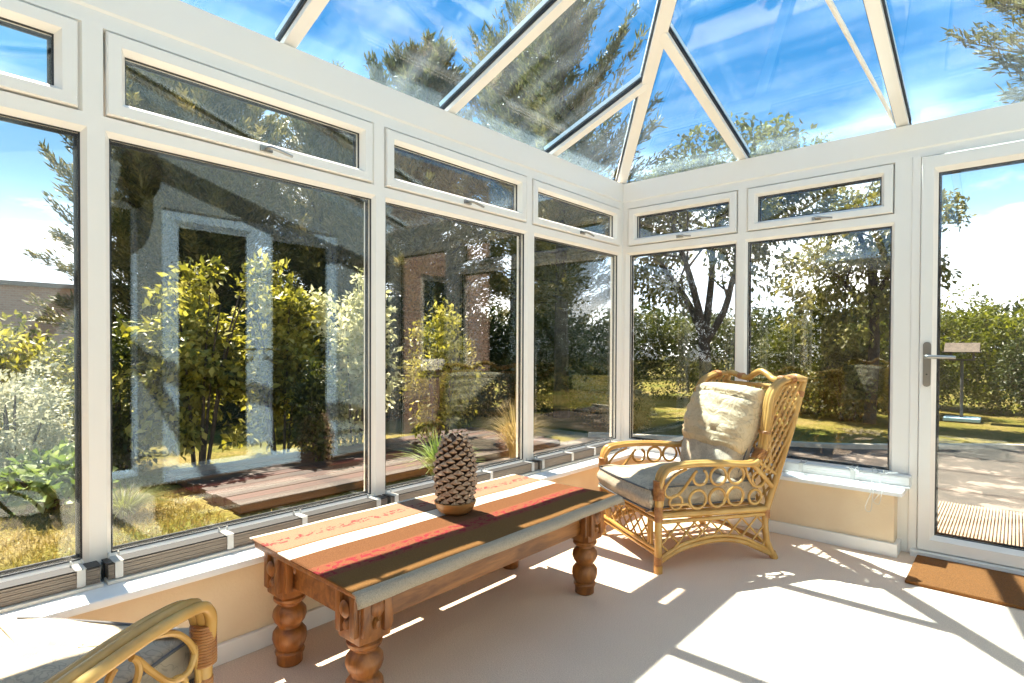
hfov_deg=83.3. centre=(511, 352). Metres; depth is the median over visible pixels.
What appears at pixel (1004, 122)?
beam
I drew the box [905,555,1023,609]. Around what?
door mat
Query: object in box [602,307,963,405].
hedge
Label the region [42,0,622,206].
beam
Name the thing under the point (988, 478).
pavement
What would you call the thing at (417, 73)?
conifer
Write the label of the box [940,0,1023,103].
conifer
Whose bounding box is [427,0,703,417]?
conifer
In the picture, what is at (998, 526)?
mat
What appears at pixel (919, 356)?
door
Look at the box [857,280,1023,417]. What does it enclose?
hedge
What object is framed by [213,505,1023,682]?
floor
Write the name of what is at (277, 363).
bush
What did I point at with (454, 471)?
pine cone
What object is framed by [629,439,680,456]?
window sill
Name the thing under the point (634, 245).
window
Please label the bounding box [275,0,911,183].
rafters
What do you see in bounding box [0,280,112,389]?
brick building
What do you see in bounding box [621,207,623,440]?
trim
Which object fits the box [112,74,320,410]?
tree
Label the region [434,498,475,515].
wooden bowl
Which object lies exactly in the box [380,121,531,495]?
window
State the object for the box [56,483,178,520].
grass tuft
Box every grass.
[0,478,329,569]
[477,384,556,458]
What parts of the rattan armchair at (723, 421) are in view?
rail, rail, leg, arm, seat frame, leg, rail, arm, rail, leg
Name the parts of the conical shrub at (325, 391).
stem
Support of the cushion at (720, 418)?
on the rattan armchair at (723, 421)
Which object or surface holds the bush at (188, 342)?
on the lawn at (668, 417)
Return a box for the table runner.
[250,474,624,609]
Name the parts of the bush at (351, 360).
stem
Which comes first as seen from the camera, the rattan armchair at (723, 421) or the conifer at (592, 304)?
the rattan armchair at (723, 421)
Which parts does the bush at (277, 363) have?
stem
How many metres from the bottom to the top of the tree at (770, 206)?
4.486 m
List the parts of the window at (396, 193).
sash, handle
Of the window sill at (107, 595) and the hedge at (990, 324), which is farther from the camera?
the hedge at (990, 324)
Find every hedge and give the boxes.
[0,309,165,455]
[170,283,644,430]
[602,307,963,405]
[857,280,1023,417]
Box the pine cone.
[432,433,477,504]
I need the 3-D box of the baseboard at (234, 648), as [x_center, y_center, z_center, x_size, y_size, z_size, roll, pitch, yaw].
[-0.744,0.978,2.104,0.018,0.066,4.577,1,1,41]
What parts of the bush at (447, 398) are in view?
stem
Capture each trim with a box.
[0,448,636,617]
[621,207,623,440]
[634,452,907,496]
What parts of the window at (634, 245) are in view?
sash, handle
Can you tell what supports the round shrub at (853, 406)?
on the lawn at (668, 417)
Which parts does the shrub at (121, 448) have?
stem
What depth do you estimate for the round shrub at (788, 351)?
9.96 m
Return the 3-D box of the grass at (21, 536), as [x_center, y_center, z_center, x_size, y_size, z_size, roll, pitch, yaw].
[-2.511,1.105,3.321,3.332,0.053,3.068,1,1,41]
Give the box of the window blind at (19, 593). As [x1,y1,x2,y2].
[0,559,102,613]
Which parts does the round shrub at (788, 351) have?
stem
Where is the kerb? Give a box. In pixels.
[588,432,1023,449]
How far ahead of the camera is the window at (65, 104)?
1.69 m
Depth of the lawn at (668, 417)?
7.54 m
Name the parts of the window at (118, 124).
sash, handle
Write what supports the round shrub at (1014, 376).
on the lawn at (668, 417)
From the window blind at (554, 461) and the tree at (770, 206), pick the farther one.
the tree at (770, 206)
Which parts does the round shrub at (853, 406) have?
stem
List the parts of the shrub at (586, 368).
stem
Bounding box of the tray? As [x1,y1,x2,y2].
[949,353,974,360]
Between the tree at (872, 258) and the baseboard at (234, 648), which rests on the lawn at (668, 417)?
the tree at (872, 258)
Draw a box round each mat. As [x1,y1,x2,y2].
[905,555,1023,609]
[938,501,1023,546]
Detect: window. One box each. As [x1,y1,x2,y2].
[0,0,97,582]
[96,20,380,578]
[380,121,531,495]
[530,175,622,460]
[622,186,740,447]
[740,158,900,472]
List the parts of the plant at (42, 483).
stem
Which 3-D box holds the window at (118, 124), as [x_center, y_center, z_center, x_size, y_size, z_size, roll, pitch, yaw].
[-0.908,-0.158,2.101,0.120,1.665,1.016,1,1,41]
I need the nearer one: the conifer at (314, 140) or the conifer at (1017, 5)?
the conifer at (1017, 5)
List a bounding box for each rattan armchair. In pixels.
[0,598,216,682]
[597,368,807,574]
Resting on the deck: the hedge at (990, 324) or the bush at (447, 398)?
the bush at (447, 398)
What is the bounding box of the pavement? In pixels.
[477,437,1023,514]
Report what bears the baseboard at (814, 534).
attached to the wall at (838, 510)
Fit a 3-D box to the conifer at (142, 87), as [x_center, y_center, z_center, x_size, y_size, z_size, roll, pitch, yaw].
[-5.872,-2.041,9.686,3.834,6.113,3.805,0,1,-45]
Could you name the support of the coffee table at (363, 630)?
on the floor
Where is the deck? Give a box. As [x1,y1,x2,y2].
[165,427,559,512]
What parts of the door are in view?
handle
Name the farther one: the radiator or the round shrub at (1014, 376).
the round shrub at (1014, 376)
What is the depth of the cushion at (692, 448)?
2.90 m
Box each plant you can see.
[0,436,118,517]
[397,426,484,475]
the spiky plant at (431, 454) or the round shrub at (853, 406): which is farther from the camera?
the round shrub at (853, 406)
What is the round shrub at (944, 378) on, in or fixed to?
on the lawn at (668, 417)
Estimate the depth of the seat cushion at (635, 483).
2.77 m
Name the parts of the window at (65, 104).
sash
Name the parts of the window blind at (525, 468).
rail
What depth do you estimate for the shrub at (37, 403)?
4.40 m
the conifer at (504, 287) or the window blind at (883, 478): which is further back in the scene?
the conifer at (504, 287)
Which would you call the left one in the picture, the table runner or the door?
the table runner
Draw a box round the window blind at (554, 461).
[533,439,621,471]
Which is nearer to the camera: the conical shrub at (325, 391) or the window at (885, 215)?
the window at (885, 215)
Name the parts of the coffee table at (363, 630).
leg, leg, leg, leg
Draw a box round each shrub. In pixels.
[0,354,74,496]
[58,311,181,472]
[281,356,353,461]
[561,325,648,428]
[595,379,658,432]
[751,308,867,415]
[795,335,888,421]
[846,320,971,413]
[992,322,1023,409]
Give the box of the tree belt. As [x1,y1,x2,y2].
[458,291,1023,387]
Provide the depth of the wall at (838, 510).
3.03 m
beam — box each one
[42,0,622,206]
[623,101,1023,206]
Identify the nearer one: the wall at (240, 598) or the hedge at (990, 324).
the wall at (240, 598)
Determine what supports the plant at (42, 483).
on the lawn at (668, 417)
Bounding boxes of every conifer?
[21,65,263,402]
[229,60,429,381]
[302,27,535,410]
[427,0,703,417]
[433,20,601,407]
[498,196,637,384]
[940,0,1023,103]
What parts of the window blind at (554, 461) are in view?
rail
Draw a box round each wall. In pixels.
[69,459,627,643]
[628,457,897,542]
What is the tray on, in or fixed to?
on the table at (973, 348)
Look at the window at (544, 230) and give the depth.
3.73 m
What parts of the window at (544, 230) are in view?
sash, handle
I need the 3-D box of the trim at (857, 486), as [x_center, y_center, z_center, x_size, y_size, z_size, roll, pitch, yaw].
[1.400,0.680,3.345,1.477,0.024,0.205,1,1,41]
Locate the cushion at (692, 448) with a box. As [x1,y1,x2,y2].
[680,437,754,477]
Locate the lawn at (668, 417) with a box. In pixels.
[0,356,1023,570]
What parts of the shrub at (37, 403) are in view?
stem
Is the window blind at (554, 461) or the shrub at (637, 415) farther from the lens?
the shrub at (637, 415)
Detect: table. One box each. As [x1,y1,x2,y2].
[255,510,603,682]
[942,343,981,422]
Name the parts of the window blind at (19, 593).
rail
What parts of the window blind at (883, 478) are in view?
rail, cord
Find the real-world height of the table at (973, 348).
1.230 m
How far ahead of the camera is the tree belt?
19.38 m
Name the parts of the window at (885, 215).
sash, handle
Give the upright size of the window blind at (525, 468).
0.073 m
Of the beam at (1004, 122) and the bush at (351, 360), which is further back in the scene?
the bush at (351, 360)
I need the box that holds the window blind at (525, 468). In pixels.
[382,458,539,503]
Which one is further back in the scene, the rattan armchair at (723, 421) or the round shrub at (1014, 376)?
the round shrub at (1014, 376)
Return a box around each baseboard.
[213,504,617,667]
[667,507,900,557]
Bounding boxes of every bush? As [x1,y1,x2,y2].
[112,253,262,466]
[228,248,340,454]
[298,266,405,445]
[394,295,484,440]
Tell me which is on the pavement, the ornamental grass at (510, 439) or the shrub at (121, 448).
the ornamental grass at (510, 439)
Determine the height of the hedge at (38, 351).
1.832 m
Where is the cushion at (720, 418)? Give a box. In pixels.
[682,382,764,454]
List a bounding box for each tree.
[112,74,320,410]
[603,112,847,378]
[769,181,977,423]
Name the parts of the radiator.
rail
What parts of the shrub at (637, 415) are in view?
stem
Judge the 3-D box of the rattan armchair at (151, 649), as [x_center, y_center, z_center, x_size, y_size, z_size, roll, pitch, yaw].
[-1.016,0.568,0.928,0.648,0.931,0.895,0,1,8]
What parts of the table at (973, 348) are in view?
post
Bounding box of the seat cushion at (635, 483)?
[597,461,756,511]
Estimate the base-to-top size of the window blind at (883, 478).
0.201 m
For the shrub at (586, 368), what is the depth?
8.12 m
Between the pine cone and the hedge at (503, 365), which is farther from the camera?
the hedge at (503, 365)
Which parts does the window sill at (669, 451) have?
rail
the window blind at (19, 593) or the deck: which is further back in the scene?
the deck
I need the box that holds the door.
[897,136,1023,575]
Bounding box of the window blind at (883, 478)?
[750,453,911,511]
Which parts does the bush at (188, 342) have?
stem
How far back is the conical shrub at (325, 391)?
5.44 m
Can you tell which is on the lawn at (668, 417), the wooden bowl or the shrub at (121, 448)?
the shrub at (121, 448)
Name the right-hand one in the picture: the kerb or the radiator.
the kerb
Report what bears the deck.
on the lawn at (668, 417)

